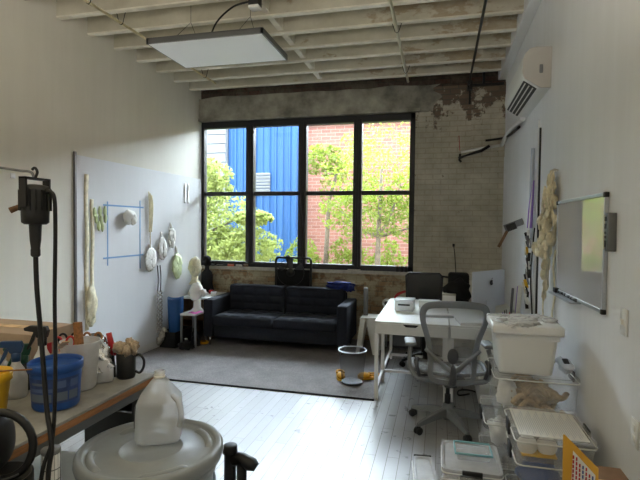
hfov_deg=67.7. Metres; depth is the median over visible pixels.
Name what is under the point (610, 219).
wall box
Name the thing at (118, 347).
brush
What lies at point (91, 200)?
strip
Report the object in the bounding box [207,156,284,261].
tree
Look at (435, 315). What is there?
keyboard
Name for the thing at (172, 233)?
hanging cast
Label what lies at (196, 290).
bust
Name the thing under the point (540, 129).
trim
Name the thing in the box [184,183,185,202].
strip
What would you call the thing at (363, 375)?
clog
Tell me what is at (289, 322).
seat cushion
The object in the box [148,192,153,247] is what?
hanging cast
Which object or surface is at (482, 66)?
beam
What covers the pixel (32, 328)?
spray bottle
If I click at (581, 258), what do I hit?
whiteboard
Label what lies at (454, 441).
food container
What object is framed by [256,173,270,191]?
vent
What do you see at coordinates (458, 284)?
backpack
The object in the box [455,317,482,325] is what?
paper stack
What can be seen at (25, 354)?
spray bottle
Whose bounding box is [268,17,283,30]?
beam
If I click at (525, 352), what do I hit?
tub
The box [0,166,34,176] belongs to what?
hanger arm
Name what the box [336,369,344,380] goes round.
clog
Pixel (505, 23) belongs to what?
beam
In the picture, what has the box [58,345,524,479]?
floor
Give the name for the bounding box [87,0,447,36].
beam
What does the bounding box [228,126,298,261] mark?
building
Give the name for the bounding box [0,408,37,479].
hose
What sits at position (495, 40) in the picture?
beam
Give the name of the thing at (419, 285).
chair
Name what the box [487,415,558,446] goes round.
cloth
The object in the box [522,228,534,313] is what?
tool rack
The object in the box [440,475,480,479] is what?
storage bin
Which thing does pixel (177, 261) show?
hanging cast
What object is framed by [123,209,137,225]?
white cast
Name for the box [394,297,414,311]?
printer
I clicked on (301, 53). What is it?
beam
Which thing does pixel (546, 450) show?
disc
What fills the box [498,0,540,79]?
trim
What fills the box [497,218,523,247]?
hammer
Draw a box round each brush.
[114,341,123,353]
[122,344,131,356]
[125,337,133,344]
[129,343,137,354]
[131,340,139,347]
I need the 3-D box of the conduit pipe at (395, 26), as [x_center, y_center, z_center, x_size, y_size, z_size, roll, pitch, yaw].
[0.004,-1.944,1.643,0.107,0.115,9.250,1,2,14]
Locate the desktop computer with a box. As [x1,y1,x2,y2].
[471,269,504,320]
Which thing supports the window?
in the wall at (457, 203)
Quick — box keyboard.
[419,313,453,317]
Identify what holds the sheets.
on the storage bin at (587, 432)
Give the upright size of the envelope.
0.435 m
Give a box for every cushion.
[213,309,283,328]
[230,283,286,312]
[273,312,336,332]
[286,286,345,314]
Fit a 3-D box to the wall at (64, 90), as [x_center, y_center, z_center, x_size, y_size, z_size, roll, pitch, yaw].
[-3.051,-0.400,2.624,0.150,3.780,9.620,1,2,14]
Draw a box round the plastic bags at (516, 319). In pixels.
[487,313,559,327]
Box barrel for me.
[72,417,222,479]
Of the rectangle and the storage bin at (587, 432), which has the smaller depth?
the storage bin at (587, 432)
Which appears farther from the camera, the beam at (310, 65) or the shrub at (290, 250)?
the shrub at (290, 250)
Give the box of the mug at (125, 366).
[116,353,144,379]
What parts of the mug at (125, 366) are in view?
handle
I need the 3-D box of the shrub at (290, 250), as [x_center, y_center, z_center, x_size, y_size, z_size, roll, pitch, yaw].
[-0.408,0.661,11.351,0.967,1.490,1.024,1,2,14]
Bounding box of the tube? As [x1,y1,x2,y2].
[529,148,534,239]
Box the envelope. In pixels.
[562,434,598,479]
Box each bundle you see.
[496,378,516,407]
[502,374,569,412]
[514,456,560,479]
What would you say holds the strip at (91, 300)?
hanging from the wall at (64, 90)
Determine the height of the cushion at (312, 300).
0.385 m
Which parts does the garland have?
cord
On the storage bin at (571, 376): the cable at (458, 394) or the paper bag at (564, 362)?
the paper bag at (564, 362)
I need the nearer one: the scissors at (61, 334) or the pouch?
the scissors at (61, 334)
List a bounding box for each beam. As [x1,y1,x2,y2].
[56,0,233,19]
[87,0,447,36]
[114,0,523,50]
[137,14,517,62]
[156,32,510,72]
[174,47,505,82]
[189,60,500,90]
[262,0,268,12]
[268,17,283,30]
[283,35,294,45]
[294,49,305,57]
[304,62,314,68]
[313,73,321,78]
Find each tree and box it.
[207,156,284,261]
[308,143,379,263]
[318,122,409,264]
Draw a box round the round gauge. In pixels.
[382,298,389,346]
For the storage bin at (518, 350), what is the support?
on the storage bin at (571, 376)
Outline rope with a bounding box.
[156,265,167,345]
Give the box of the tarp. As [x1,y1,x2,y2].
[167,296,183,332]
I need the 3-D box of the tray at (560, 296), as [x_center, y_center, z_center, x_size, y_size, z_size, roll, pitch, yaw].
[1.492,0.349,2.924,0.060,0.012,0.480,1,2,13]
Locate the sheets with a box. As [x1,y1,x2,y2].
[509,408,589,442]
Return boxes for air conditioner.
[505,46,551,116]
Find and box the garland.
[531,169,557,300]
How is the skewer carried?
on the bucket at (5, 377)
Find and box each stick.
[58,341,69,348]
[73,322,85,376]
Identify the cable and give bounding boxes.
[211,0,261,31]
[457,389,475,395]
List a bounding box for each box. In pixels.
[0,318,72,379]
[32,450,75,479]
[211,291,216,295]
[603,213,616,251]
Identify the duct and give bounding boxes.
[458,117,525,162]
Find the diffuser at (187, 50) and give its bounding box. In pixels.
[149,34,284,67]
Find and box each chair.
[399,272,442,369]
[404,301,493,440]
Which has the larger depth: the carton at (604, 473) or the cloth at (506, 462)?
the cloth at (506, 462)
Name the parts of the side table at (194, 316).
leg, leg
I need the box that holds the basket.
[338,346,366,385]
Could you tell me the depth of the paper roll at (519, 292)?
4.40 m
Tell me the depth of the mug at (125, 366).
2.14 m
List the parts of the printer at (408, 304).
lid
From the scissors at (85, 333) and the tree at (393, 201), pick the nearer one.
the scissors at (85, 333)
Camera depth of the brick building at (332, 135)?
13.15 m
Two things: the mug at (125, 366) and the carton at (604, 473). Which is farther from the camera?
the mug at (125, 366)
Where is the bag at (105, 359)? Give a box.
[85,333,115,382]
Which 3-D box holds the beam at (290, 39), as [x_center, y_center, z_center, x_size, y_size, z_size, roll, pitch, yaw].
[-0.339,-2.200,5.023,0.060,0.170,0.351,1,2,14]
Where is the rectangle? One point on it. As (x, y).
(107, 204)
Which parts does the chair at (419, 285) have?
leg, frame, leg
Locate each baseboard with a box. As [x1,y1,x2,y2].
[115,341,159,364]
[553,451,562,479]
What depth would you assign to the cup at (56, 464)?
1.39 m
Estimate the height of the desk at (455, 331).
0.730 m
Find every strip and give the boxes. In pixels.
[84,174,97,330]
[90,199,93,282]
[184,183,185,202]
[551,250,555,316]
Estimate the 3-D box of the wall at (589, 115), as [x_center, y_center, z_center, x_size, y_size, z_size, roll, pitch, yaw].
[1.317,-0.326,1.671,0.150,3.780,9.900,1,2,14]
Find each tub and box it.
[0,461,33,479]
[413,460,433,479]
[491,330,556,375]
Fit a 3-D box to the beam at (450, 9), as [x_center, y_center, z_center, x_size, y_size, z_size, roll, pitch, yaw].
[-0.176,-2.200,4.770,4.320,0.250,0.059,1,2,14]
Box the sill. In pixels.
[201,265,408,274]
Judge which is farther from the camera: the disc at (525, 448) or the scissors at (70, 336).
the disc at (525, 448)
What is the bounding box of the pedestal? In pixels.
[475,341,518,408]
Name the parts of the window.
rail, rail, rail, rail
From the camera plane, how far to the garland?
3.30 m
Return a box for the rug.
[112,329,393,400]
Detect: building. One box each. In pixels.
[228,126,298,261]
[307,121,409,265]
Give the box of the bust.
[201,255,213,292]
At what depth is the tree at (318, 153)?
11.59 m
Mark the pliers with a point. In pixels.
(110, 341)
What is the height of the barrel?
0.753 m
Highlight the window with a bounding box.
[201,113,415,271]
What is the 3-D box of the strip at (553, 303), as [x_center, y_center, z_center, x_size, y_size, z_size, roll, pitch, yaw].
[1.633,0.318,3.332,0.020,0.500,0.040,1,2,14]
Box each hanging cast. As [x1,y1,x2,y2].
[144,244,156,271]
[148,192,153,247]
[158,232,167,259]
[168,223,175,247]
[172,246,181,278]
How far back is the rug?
5.39 m
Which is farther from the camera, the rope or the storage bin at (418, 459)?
the rope
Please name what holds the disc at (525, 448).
in the storage bin at (587, 432)
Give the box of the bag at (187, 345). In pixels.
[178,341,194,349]
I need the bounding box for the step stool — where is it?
[356,288,380,354]
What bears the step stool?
on the rug
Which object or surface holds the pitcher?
on the work table at (101, 400)
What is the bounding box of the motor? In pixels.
[8,167,57,479]
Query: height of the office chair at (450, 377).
1.070 m
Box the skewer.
[0,369,32,371]
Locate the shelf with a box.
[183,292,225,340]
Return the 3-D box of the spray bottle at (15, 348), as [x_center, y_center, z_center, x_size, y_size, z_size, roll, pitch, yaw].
[-1.236,0.517,1.910,0.115,0.227,0.082,0,2,-15]
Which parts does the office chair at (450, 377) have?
leg, leg, seat frame, frame, leg, leg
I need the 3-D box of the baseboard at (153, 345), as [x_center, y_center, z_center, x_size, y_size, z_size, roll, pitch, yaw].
[-2.991,1.440,2.648,0.020,0.100,9.600,1,2,14]
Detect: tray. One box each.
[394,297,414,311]
[548,291,580,303]
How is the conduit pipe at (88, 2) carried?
attached to the beam at (495, 40)
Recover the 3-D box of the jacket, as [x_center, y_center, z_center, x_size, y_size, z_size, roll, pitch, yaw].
[0.272,0.624,6.410,0.420,0.141,0.232,1,2,14]
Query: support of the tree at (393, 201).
on the ground
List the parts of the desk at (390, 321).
leg, leg, rail, leg, cross rail, drawer, cross rail, leg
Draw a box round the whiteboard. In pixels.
[548,192,609,314]
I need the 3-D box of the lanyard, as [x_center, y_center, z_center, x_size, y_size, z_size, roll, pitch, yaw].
[1.793,-0.303,4.050,0.036,0.404,0.162,1,2,14]
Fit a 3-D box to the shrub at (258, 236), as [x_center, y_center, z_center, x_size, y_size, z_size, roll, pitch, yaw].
[-1.539,0.642,11.619,0.988,1.506,1.009,1,2,14]
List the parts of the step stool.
leg, leg, handle post, leg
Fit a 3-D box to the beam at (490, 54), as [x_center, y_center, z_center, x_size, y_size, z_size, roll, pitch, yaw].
[0.122,-2.233,5.955,4.320,0.250,0.059,1,2,14]
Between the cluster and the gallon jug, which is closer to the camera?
the gallon jug
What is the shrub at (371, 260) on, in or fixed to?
on the ground
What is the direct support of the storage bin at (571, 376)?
on the storage bin at (481, 413)
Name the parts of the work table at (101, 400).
leg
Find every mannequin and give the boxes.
[188,256,201,284]
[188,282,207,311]
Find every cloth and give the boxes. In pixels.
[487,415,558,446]
[488,455,522,479]
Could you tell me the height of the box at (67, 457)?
0.305 m
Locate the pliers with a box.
[106,332,115,376]
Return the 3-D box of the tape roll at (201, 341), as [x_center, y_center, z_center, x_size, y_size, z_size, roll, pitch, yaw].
[-1.545,1.361,6.347,0.126,0.036,0.126,1,2,14]
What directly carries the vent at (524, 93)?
attached to the air conditioner
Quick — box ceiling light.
[146,10,287,67]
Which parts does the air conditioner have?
panel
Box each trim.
[73,151,76,353]
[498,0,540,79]
[535,128,541,313]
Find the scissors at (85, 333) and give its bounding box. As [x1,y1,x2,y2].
[83,332,102,380]
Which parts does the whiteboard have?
frame rail, frame rail, frame rail, frame rail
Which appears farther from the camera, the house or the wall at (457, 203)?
the house
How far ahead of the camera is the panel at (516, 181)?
4.82 m
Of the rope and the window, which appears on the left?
the rope
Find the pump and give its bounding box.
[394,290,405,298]
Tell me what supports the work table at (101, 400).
on the floor
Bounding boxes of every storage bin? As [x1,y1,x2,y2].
[412,454,436,479]
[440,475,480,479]
[441,440,503,479]
[478,434,562,476]
[479,398,565,427]
[486,313,564,375]
[487,357,580,385]
[504,408,597,450]
[506,431,578,470]
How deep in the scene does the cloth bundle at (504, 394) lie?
2.84 m
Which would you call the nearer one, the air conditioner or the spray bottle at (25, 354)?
the spray bottle at (25, 354)
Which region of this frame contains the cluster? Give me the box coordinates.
[93,206,107,231]
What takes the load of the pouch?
in the storage bin at (587, 432)
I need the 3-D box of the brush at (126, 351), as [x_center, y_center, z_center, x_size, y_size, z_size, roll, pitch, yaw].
[-0.865,0.541,2.135,0.042,0.146,0.046,1,2,14]
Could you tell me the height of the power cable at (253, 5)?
0.286 m
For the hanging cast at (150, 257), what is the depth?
5.92 m
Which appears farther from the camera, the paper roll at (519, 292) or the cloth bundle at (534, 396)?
the paper roll at (519, 292)
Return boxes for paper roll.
[510,288,513,312]
[516,285,522,312]
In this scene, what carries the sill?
attached to the wall at (457, 203)
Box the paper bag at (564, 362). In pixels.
[555,356,574,374]
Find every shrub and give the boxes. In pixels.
[240,236,274,261]
[284,237,321,262]
[327,237,367,264]
[365,237,405,265]
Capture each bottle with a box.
[0,341,27,399]
[2,343,31,390]
[24,325,49,357]
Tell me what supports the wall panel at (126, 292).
attached to the wall at (64, 90)
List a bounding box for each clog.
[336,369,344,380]
[358,372,379,379]
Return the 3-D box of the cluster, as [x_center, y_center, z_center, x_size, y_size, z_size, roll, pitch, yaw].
[-2.333,-0.225,5.065,0.030,0.286,0.214,1,2,14]
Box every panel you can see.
[77,155,200,356]
[502,120,539,378]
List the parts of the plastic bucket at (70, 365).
recessed lid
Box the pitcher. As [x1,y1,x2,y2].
[59,336,99,390]
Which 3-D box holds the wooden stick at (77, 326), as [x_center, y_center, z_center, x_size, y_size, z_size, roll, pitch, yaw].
[-1.031,0.482,2.047,0.057,0.262,0.014,1,2,14]
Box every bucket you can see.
[0,366,12,408]
[27,353,83,411]
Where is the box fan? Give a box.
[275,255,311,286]
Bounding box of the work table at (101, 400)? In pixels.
[7,369,155,460]
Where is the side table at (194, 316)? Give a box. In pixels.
[180,310,207,347]
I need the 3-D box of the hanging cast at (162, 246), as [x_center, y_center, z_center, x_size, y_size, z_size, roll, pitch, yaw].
[-2.048,0.079,6.193,0.049,0.370,0.214,1,2,14]
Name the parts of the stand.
post, second post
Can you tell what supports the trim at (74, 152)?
attached to the wall at (64, 90)
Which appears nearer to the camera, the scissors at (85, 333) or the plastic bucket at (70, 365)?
the plastic bucket at (70, 365)
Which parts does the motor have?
lever, power cord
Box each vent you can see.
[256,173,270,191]
[507,81,535,115]
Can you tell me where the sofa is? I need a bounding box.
[204,283,356,354]
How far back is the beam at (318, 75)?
6.27 m
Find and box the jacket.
[326,281,355,291]
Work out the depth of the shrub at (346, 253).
11.81 m
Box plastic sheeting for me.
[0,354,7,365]
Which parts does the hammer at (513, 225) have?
brown arm, arm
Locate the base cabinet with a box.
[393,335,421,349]
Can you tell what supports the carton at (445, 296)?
on the desk at (455, 331)
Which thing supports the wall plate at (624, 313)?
attached to the wall at (589, 115)
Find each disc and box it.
[517,435,537,453]
[537,437,556,454]
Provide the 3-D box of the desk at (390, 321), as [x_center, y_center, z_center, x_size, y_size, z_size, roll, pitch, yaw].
[0.993,1.096,5.018,0.660,0.730,1.445,1,2,14]
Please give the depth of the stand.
2.36 m
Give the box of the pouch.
[520,449,556,459]
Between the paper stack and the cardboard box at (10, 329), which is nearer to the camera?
the cardboard box at (10, 329)
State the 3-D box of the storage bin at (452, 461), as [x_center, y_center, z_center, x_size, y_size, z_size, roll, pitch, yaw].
[0.819,1.354,2.611,0.310,0.354,0.370,1,2,14]
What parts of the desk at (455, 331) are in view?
leg, leg, drawer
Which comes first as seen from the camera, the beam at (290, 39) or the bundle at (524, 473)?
the bundle at (524, 473)
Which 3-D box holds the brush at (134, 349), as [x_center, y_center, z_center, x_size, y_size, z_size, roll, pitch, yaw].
[-0.847,0.540,2.161,0.045,0.148,0.044,1,2,14]
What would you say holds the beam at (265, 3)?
attached to the beam at (201, 14)
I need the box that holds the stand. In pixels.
[223,442,258,479]
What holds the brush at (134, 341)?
in the mug at (125, 366)
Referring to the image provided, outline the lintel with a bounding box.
[198,84,441,122]
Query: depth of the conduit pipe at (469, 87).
4.97 m
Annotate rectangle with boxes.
[103,201,143,267]
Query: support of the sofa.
on the rug
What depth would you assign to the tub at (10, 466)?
1.40 m
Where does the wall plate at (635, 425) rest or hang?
attached to the wall at (589, 115)
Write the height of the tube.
0.781 m
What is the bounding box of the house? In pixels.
[207,129,228,259]
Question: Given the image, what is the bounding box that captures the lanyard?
[527,180,534,227]
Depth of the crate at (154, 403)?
2.39 m
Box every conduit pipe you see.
[83,0,215,83]
[388,0,409,82]
[467,0,486,104]
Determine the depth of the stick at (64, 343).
1.81 m
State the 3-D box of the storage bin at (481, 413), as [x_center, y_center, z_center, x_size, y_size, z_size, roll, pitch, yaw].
[1.228,1.157,2.900,0.490,0.248,0.444,1,2,14]
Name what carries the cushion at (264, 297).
on the sofa
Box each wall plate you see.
[620,308,627,336]
[630,416,639,450]
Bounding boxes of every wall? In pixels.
[0,0,201,353]
[201,71,505,347]
[505,0,639,479]
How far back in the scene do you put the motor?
1.38 m
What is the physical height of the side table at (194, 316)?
0.436 m
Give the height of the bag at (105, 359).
0.210 m
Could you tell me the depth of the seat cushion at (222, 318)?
6.20 m
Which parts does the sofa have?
arm, arm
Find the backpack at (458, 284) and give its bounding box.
[440,272,471,301]
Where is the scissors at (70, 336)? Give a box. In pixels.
[57,335,73,352]
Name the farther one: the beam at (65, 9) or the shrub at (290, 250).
the shrub at (290, 250)
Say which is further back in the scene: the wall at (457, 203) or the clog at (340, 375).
the wall at (457, 203)
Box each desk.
[374,298,448,401]
[448,304,527,401]
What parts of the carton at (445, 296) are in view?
lid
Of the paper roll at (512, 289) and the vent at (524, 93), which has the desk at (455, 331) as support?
the paper roll at (512, 289)
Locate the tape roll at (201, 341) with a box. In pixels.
[200,340,208,343]
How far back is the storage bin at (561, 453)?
2.89 m
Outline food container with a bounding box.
[453,440,492,457]
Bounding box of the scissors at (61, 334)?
[58,333,73,352]
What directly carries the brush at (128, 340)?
in the mug at (125, 366)
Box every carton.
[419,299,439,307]
[442,293,455,300]
[597,466,628,479]
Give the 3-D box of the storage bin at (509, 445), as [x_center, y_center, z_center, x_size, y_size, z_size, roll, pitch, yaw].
[1.145,1.175,2.447,0.340,0.246,0.404,1,2,14]
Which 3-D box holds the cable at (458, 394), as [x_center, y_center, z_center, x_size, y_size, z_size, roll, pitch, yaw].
[1.443,1.468,4.586,0.271,0.016,0.177,1,2,3]

